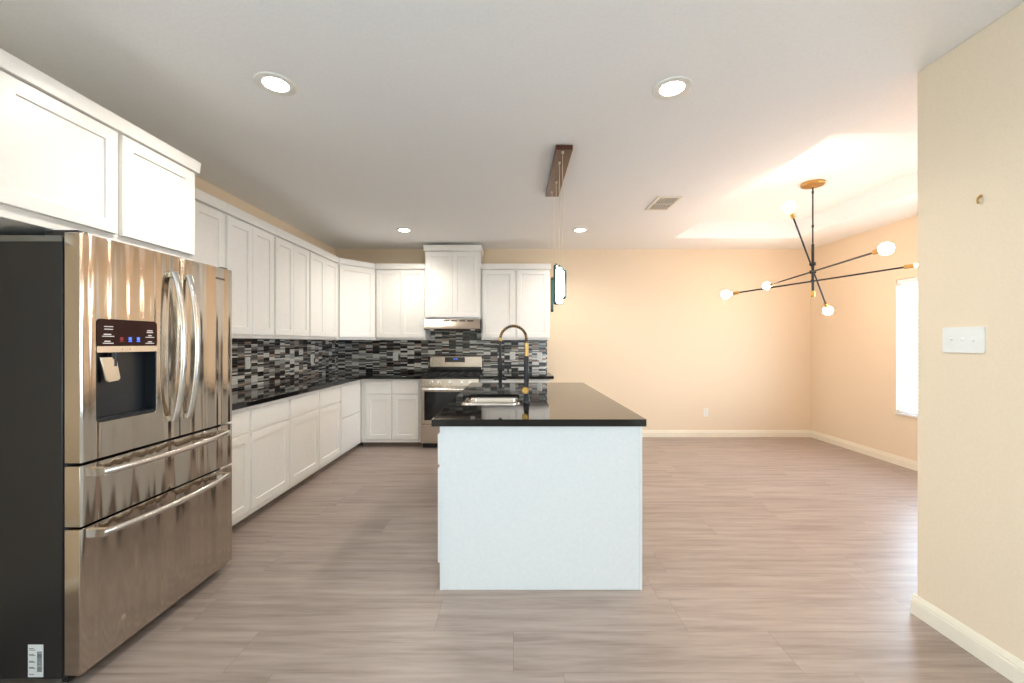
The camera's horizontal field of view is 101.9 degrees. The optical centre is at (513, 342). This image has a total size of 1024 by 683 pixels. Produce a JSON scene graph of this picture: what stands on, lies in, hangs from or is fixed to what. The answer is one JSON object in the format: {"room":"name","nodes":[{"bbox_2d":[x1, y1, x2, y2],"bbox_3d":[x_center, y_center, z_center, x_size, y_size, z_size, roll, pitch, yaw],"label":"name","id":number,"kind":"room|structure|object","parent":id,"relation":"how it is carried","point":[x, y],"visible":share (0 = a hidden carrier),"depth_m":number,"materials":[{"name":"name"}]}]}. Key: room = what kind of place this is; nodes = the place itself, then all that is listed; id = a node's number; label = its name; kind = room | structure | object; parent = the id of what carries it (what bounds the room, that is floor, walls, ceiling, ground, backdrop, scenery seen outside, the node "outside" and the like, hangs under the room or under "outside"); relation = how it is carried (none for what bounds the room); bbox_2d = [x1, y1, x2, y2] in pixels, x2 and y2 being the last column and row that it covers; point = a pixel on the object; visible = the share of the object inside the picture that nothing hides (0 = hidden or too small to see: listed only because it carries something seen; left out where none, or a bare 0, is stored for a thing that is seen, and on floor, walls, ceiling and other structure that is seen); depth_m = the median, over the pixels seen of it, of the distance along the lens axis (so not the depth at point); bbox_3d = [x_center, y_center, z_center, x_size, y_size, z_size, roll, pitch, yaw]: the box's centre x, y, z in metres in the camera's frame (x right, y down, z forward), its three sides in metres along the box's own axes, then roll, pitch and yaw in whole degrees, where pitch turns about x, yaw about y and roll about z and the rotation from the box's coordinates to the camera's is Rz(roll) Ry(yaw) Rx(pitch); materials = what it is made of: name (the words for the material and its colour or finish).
{"room":"kitchen","nodes":[
{"label":"kitchen","id":0,"kind":"room"},
{"bbox_2d":[195,176,335,387],"bbox_3d":[-2.640,0.006,1.400,0.120,2.717,9.200,0,0,0],"label":"wall","id":1,"kind":"structure","parent":0,"point":[200,184],"depth_m":4.14,"materials":[{"name":"beige paint"}]},
{"bbox_2d":[0,48,200,260],"bbox_3d":[-2.220,-0.769,1.982,0.703,0.605,0.995,0,0,0],"label":"upper cabinet","id":2,"kind":"object","parent":1,"relation":"attached to","point":[68,162],"visible":0.82,"depth_m":1.82,"materials":[{"name":"paint"}]},
{"bbox_2d":[193,188,227,266],"bbox_3d":[-2.389,-0.553,2.864,0.371,1.037,0.668,0,0,0],"label":"upper cabinet","id":3,"kind":"object","parent":1,"relation":"attached to","point":[209,210],"visible":0.1,"depth_m":3.03,"materials":[{"name":"paint"}]},
{"bbox_2d":[223,204,276,338],"bbox_3d":[-2.389,-0.553,3.526,0.371,1.037,0.653,0,0,0],"label":"upper cabinet","id":4,"kind":"object","parent":1,"relation":"attached to","point":[248,239],"visible":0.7,"depth_m":3.51,"materials":[{"name":"paint"}]},
{"bbox_2d":[232,339,335,389],"bbox_3d":[-2.575,0.200,4.260,0.008,0.468,3.460,0,0,0],"label":"tile backsplash","id":5,"kind":"structure","parent":1,"relation":"attached to","point":[271,360],"depth_m":4.51,"materials":[{"name":"tile"}]},
{"bbox_2d":[245,357,249,368],"bbox_3d":[-2.566,0.198,4.000,0.009,0.115,0.072,0,0,0],"label":"wall outlet","id":6,"kind":"object","parent":5,"relation":"attached to","point":[247,359],"visible":1,"depth_m":3.99,"materials":[{"name":"white plastic"}]},
{"bbox_2d":[273,228,310,338],"bbox_3d":[-2.389,-0.553,4.184,0.371,1.037,0.659,0,0,0],"label":"upper cabinet","id":7,"kind":"object","parent":1,"relation":"attached to","point":[291,253],"visible":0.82,"depth_m":4.13,"materials":[{"name":"paint"}]},
{"bbox_2d":[293,244,338,339],"bbox_3d":[-2.389,-0.553,4.875,0.371,1.037,0.717,0,0,0],"label":"upper cabinet","id":8,"kind":"object","parent":1,"relation":"attached to","point":[322,264],"visible":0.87,"depth_m":4.82,"materials":[{"name":"paint"}]},
{"bbox_2d":[336,258,375,339],"bbox_3d":[-2.236,-0.553,5.618,0.683,1.037,0.758,0,0,0],"label":"upper cabinet","id":9,"kind":"object","parent":1,"relation":"attached to","point":[356,280],"visible":0.51,"depth_m":5.43,"materials":[{"name":"paint"}]},
{"bbox_2d":[0,437,1012,682],"bbox_3d":[0.855,1.415,1.400,7.110,0.100,9.440,0,0,0],"label":"floor","id":10,"kind":"structure","parent":0,"point":[765,559],"depth_m":2.26,"materials":[{"name":"grey wood"}]},
{"bbox_2d":[0,230,231,681],"bbox_3d":[-2.080,0.459,2.072,0.900,1.812,0.881,0,0,0],"label":"refrigerator","id":11,"kind":"object","parent":10,"relation":"on","point":[116,357],"visible":1,"depth_m":1.72,"materials":[{"name":"silver metal"}]},
{"bbox_2d":[227,407,249,528],"bbox_3d":[-2.279,0.920,2.845,0.597,0.890,0.555,0,0,0],"label":"base cabinet","id":12,"kind":"object","parent":10,"relation":"on","point":[240,421],"visible":0.2,"depth_m":3.02,"materials":[{"name":"paint"}]},
{"bbox_2d":[232,373,424,410],"bbox_3d":[-1.895,0.455,4.279,1.365,0.039,3.437,0,0,0],"label":"countertop","id":13,"kind":"structure","parent":12,"relation":"on","point":[255,395],"depth_m":4.13,"materials":[{"name":"black stone"}]},
{"bbox_2d":[240,397,288,523],"bbox_3d":[-2.279,0.920,3.397,0.597,0.890,0.542,0,0,0],"label":"base cabinet","id":14,"kind":"object","parent":10,"relation":"on","point":[269,422],"visible":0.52,"depth_m":3.36,"materials":[{"name":"paint"}]},
{"bbox_2d":[281,390,318,496],"bbox_3d":[-2.279,0.920,3.947,0.597,0.890,0.551,0,0,0],"label":"base cabinet","id":15,"kind":"object","parent":10,"relation":"on","point":[303,418],"visible":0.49,"depth_m":3.92,"materials":[{"name":"paint"}]},
{"bbox_2d":[312,385,339,475],"bbox_3d":[-2.279,0.920,4.487,0.597,0.890,0.521,0,0,0],"label":"base cabinet","id":16,"kind":"object","parent":10,"relation":"on","point":[329,398],"visible":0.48,"depth_m":4.45,"materials":[{"name":"paint"}]},
{"bbox_2d":[334,380,360,460],"bbox_3d":[-2.279,0.920,5.085,0.597,0.890,0.662,0,0,0],"label":"base cabinet","id":17,"kind":"object","parent":10,"relation":"on","point":[350,393],"visible":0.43,"depth_m":5.03,"materials":[{"name":"paint"}]},
{"bbox_2d":[361,379,422,445],"bbox_3d":[-1.605,0.920,5.697,0.781,0.890,0.595,0,0,0],"label":"base cabinet","id":18,"kind":"object","parent":10,"relation":"on","point":[390,408],"visible":0.77,"depth_m":5.41,"materials":[{"name":"paint"}]},
{"bbox_2d":[420,355,481,446],"bbox_3d":[-0.829,0.774,5.628,0.753,1.182,0.693,0,0,0],"label":"range","id":19,"kind":"object","parent":10,"relation":"on","point":[448,375],"visible":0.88,"depth_m":5.35,"materials":[{"name":"silver metal"}]},
{"bbox_2d":[421,374,480,378],"bbox_3d":[-0.829,0.457,5.640,0.753,0.024,0.580,0,0,0],"label":"cooktop","id":20,"kind":"object","parent":19,"relation":"in","point":[427,376],"depth_m":5.38,"materials":[{"name":"black glass"}]},
{"bbox_2d":[480,379,550,382],"bbox_3d":[0.018,0.920,5.699,0.921,0.890,0.597,0,0,0],"label":"base cabinet","id":21,"kind":"object","parent":10,"relation":"on","point":[481,380],"visible":0.15,"depth_m":5.42,"materials":[{"name":"paint"}]},
{"bbox_2d":[480,373,553,378],"bbox_3d":[0.035,0.455,5.687,0.961,0.039,0.620,0,0,0],"label":"countertop","id":22,"kind":"structure","parent":21,"relation":"on","point":[483,375],"depth_m":5.42,"materials":[{"name":"black stone"}]},
{"bbox_2d":[438,402,641,589],"bbox_3d":[0.140,0.902,3.293,1.135,0.925,2.014,0,0,0],"label":"kitchen island","id":23,"kind":"object","parent":10,"relation":"on","point":[520,508],"visible":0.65,"depth_m":2.29,"materials":[{"name":"paint"}]},
{"bbox_2d":[431,383,645,426],"bbox_3d":[0.136,0.439,3.299,1.172,0.039,2.073,0,0,0],"label":"island countertop","id":24,"kind":"structure","parent":23,"relation":"on","point":[551,404],"depth_m":2.60,"materials":[{"name":"black stone"}]},
{"bbox_2d":[464,397,519,404],"bbox_3d":[-0.158,0.543,3.067,0.407,0.204,0.617,0,0,0],"label":"sink","id":25,"kind":"object","parent":24,"relation":"in","point":[472,400],"visible":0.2,"depth_m":3.37,"materials":[{"name":"silver metal"}]},
{"bbox_2d":[494,324,529,403],"bbox_3d":[-0.013,0.146,2.863,0.254,0.546,0.069,0,0,0],"label":"faucet","id":26,"kind":"object","parent":24,"relation":"on","point":[525,390],"visible":1,"depth_m":2.86,"materials":[{"name":"black metal"}]},
{"bbox_2d":[0,0,1023,248],"bbox_3d":[0.855,-1.476,1.400,7.110,0.249,9.440,0,0,0],"label":"ceiling","id":27,"kind":"structure","parent":0,"point":[443,121],"depth_m":2.37,"materials":[{"name":"paint"}]},
{"bbox_2d":[253,71,296,95],"bbox_3d":[-1.245,-1.348,2.170,0.200,0.008,0.200,0,0,0],"label":"recessed light","id":28,"kind":"object","parent":27,"relation":"in","point":[274,83],"visible":1,"depth_m":2.16,"materials":[{"name":"white plastic"}]},
{"bbox_2d":[396,228,412,232],"bbox_3d":[-1.320,-1.348,4.990,0.200,0.008,0.200,0,0,0],"label":"recessed light","id":29,"kind":"object","parent":27,"relation":"in","point":[404,230],"visible":1,"depth_m":4.99,"materials":[{"name":"white plastic"}]},
{"bbox_2d":[546,145,572,311],"bbox_3d":[0.344,-0.809,3.294,0.118,1.086,0.920,0,0,0],"label":"pendant light","id":30,"kind":"object","parent":27,"relation":"hanging from","point":[562,153],"visible":1,"depth_m":3.02,"materials":[{"name":"metal"}]},
{"bbox_2d":[572,228,587,232],"bbox_3d":[0.794,-1.348,4.990,0.200,0.008,0.200,0,0,0],"label":"recessed light","id":31,"kind":"object","parent":27,"relation":"in","point":[577,230],"visible":1,"depth_m":4.99,"materials":[{"name":"white plastic"}]},
{"bbox_2d":[645,196,682,209],"bbox_3d":[1.445,-1.345,4.025,0.230,0.012,0.390,0,0,0],"label":"ceiling vent","id":32,"kind":"object","parent":27,"relation":"in","point":[661,202],"visible":1,"depth_m":4.00,"materials":[{"name":"metal"}]},
{"bbox_2d":[652,76,692,99],"bbox_3d":[0.840,-1.348,2.205,0.200,0.008,0.200,0,0,0],"label":"recessed light","id":33,"kind":"object","parent":27,"relation":"in","point":[674,87],"visible":1,"depth_m":2.19,"materials":[{"name":"white plastic"}]},
{"bbox_2d":[721,179,916,314],"bbox_3d":[2.897,-0.925,4.042,1.359,1.251,1.825,0,0,-25],"label":"chandelier","id":34,"kind":"object","parent":27,"relation":"hanging from","point":[886,248],"visible":0.92,"depth_m":4.00,"materials":[{"name":"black metal"}]},
{"bbox_2d":[789,211,795,218],"bbox_3d":[2.458,-1.129,3.667,0.073,0.064,0.036,0,0,-41],"label":"socket","id":35,"kind":"object","parent":34,"relation":"attached to","point":[792,215],"depth_m":3.66,"materials":[{"name":"gold metal"}]},
{"bbox_2d":[872,249,878,254],"bbox_3d":[2.700,-0.677,3.086,0.036,0.036,0.070,0,0,11],"label":"socket","id":36,"kind":"object","parent":34,"relation":"attached to","point":[875,251],"depth_m":3.08,"materials":[{"name":"gold metal"}]},
{"bbox_2d":[904,264,914,268],"bbox_3d":[3.434,-0.661,3.607,0.072,0.042,0.036,0,0,40],"label":"socket","id":37,"kind":"object","parent":34,"relation":"attached to","point":[908,266],"depth_m":3.60,"materials":[{"name":"gold metal"}]},
{"bbox_2d":[336,249,810,429],"bbox_3d":[0.855,0.006,6.060,7.110,2.717,0.120,0,0,0],"label":"wall","id":38,"kind":"structure","parent":0,"point":[654,332],"depth_m":6.00,"materials":[{"name":"beige paint"}]},
{"bbox_2d":[375,264,429,339],"bbox_3d":[-1.550,-0.553,5.816,0.681,1.037,0.363,0,0,0],"label":"upper cabinet","id":39,"kind":"object","parent":38,"relation":"attached to","point":[400,288],"visible":0.89,"depth_m":5.66,"materials":[{"name":"paint"}]},
{"bbox_2d":[336,331,546,372],"bbox_3d":[-1.046,0.075,5.995,3.047,0.780,0.008,0,0,0],"label":"tile backsplash","id":40,"kind":"structure","parent":38,"relation":"attached to","point":[352,356],"depth_m":5.99,"materials":[{"name":"tile"}]},
{"bbox_2d":[393,353,397,360],"bbox_3d":[-1.710,0.205,5.986,0.072,0.115,0.009,0,0,0],"label":"wall outlet","id":41,"kind":"object","parent":40,"relation":"attached to","point":[395,355],"visible":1,"depth_m":5.98,"materials":[{"name":"white plastic"}]},
{"bbox_2d":[510,352,514,359],"bbox_3d":[-0.020,0.190,5.986,0.080,0.115,0.009,0,0,0],"label":"wall outlet","id":42,"kind":"object","parent":40,"relation":"attached to","point":[512,354],"visible":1,"depth_m":5.98,"materials":[{"name":"white plastic"}]},
{"bbox_2d":[537,352,541,359],"bbox_3d":[0.370,0.200,5.986,0.072,0.115,0.009,0,0,0],"label":"wall outlet","id":43,"kind":"object","parent":40,"relation":"attached to","point":[539,354],"visible":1,"depth_m":5.98,"materials":[{"name":"white plastic"}]},
{"bbox_2d":[423,245,483,318],"bbox_3d":[-0.829,-0.816,5.790,0.785,0.998,0.413,0,0,0],"label":"upper cabinet","id":44,"kind":"object","parent":38,"relation":"attached to","point":[452,272],"visible":0.86,"depth_m":5.61,"materials":[{"name":"paint"}]},
{"bbox_2d":[424,319,480,330],"bbox_3d":[-0.828,-0.238,5.748,0.745,0.149,0.464,0,0,0],"label":"range hood","id":45,"kind":"object","parent":44,"relation":"attached to","point":[429,324],"visible":0.91,"depth_m":5.54,"materials":[{"name":"silver metal"}]},
{"bbox_2d":[481,264,550,339],"bbox_3d":[0.028,-0.553,5.816,0.952,1.037,0.363,0,0,0],"label":"upper cabinet","id":46,"kind":"object","parent":38,"relation":"attached to","point":[517,294],"visible":1,"depth_m":5.66,"materials":[{"name":"paint"}]},
{"bbox_2d":[703,409,707,416],"bbox_3d":[2.770,1.012,5.995,0.072,0.115,0.009,0,0,0],"label":"wall outlet","id":47,"kind":"object","parent":38,"relation":"attached to","point":[705,411],"visible":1,"depth_m":5.99,"materials":[{"name":"white plastic"}]},
{"bbox_2d":[642,430,810,436],"bbox_3d":[2.415,1.315,5.992,3.750,0.100,0.016,0,0,0],"label":"baseboard","id":48,"kind":"structure","parent":38,"relation":"attached to","point":[645,433],"depth_m":5.98,"materials":[{"name":"paint"}]},
{"bbox_2d":[811,216,916,460],"bbox_3d":[4.350,0.006,3.940,0.120,2.717,4.120,0,0,0],"label":"wall","id":49,"kind":"structure","parent":0,"point":[855,358],"depth_m":5.11,"materials":[{"name":"beige paint"}]},
{"bbox_2d":[810,430,916,470],"bbox_3d":[4.282,1.315,3.932,0.016,0.100,4.104,0,0,0],"label":"baseboard","id":50,"kind":"structure","parent":49,"relation":"attached to","point":[898,460],"depth_m":5.02,"materials":[{"name":"paint"}]},
{"bbox_2d":[895,277,916,417],"bbox_3d":[4.335,0.049,3.860,0.130,1.502,1.600,0,0,0],"label":"window","id":51,"kind":"structure","parent":49,"relation":"in","point":[905,410],"depth_m":4.61,"materials":[{"name":"glass"}]},
{"bbox_2d":[911,2,1023,682],"bbox_3d":[2.082,0.006,-0.552,0.156,2.717,5.296,0,0,0],"label":"wall","id":52,"kind":"structure","parent":0,"point":[970,99],"depth_m":1.82,"materials":[{"name":"beige paint"}]},
{"bbox_2d":[942,326,984,352],"bbox_3d":[2.011,-0.012,1.864,0.016,0.115,0.172,0,0,0],"label":"light switch","id":53,"kind":"object","parent":52,"relation":"attached to","point":[954,339],"visible":1,"depth_m":1.85,"materials":[{"name":"white plastic"}]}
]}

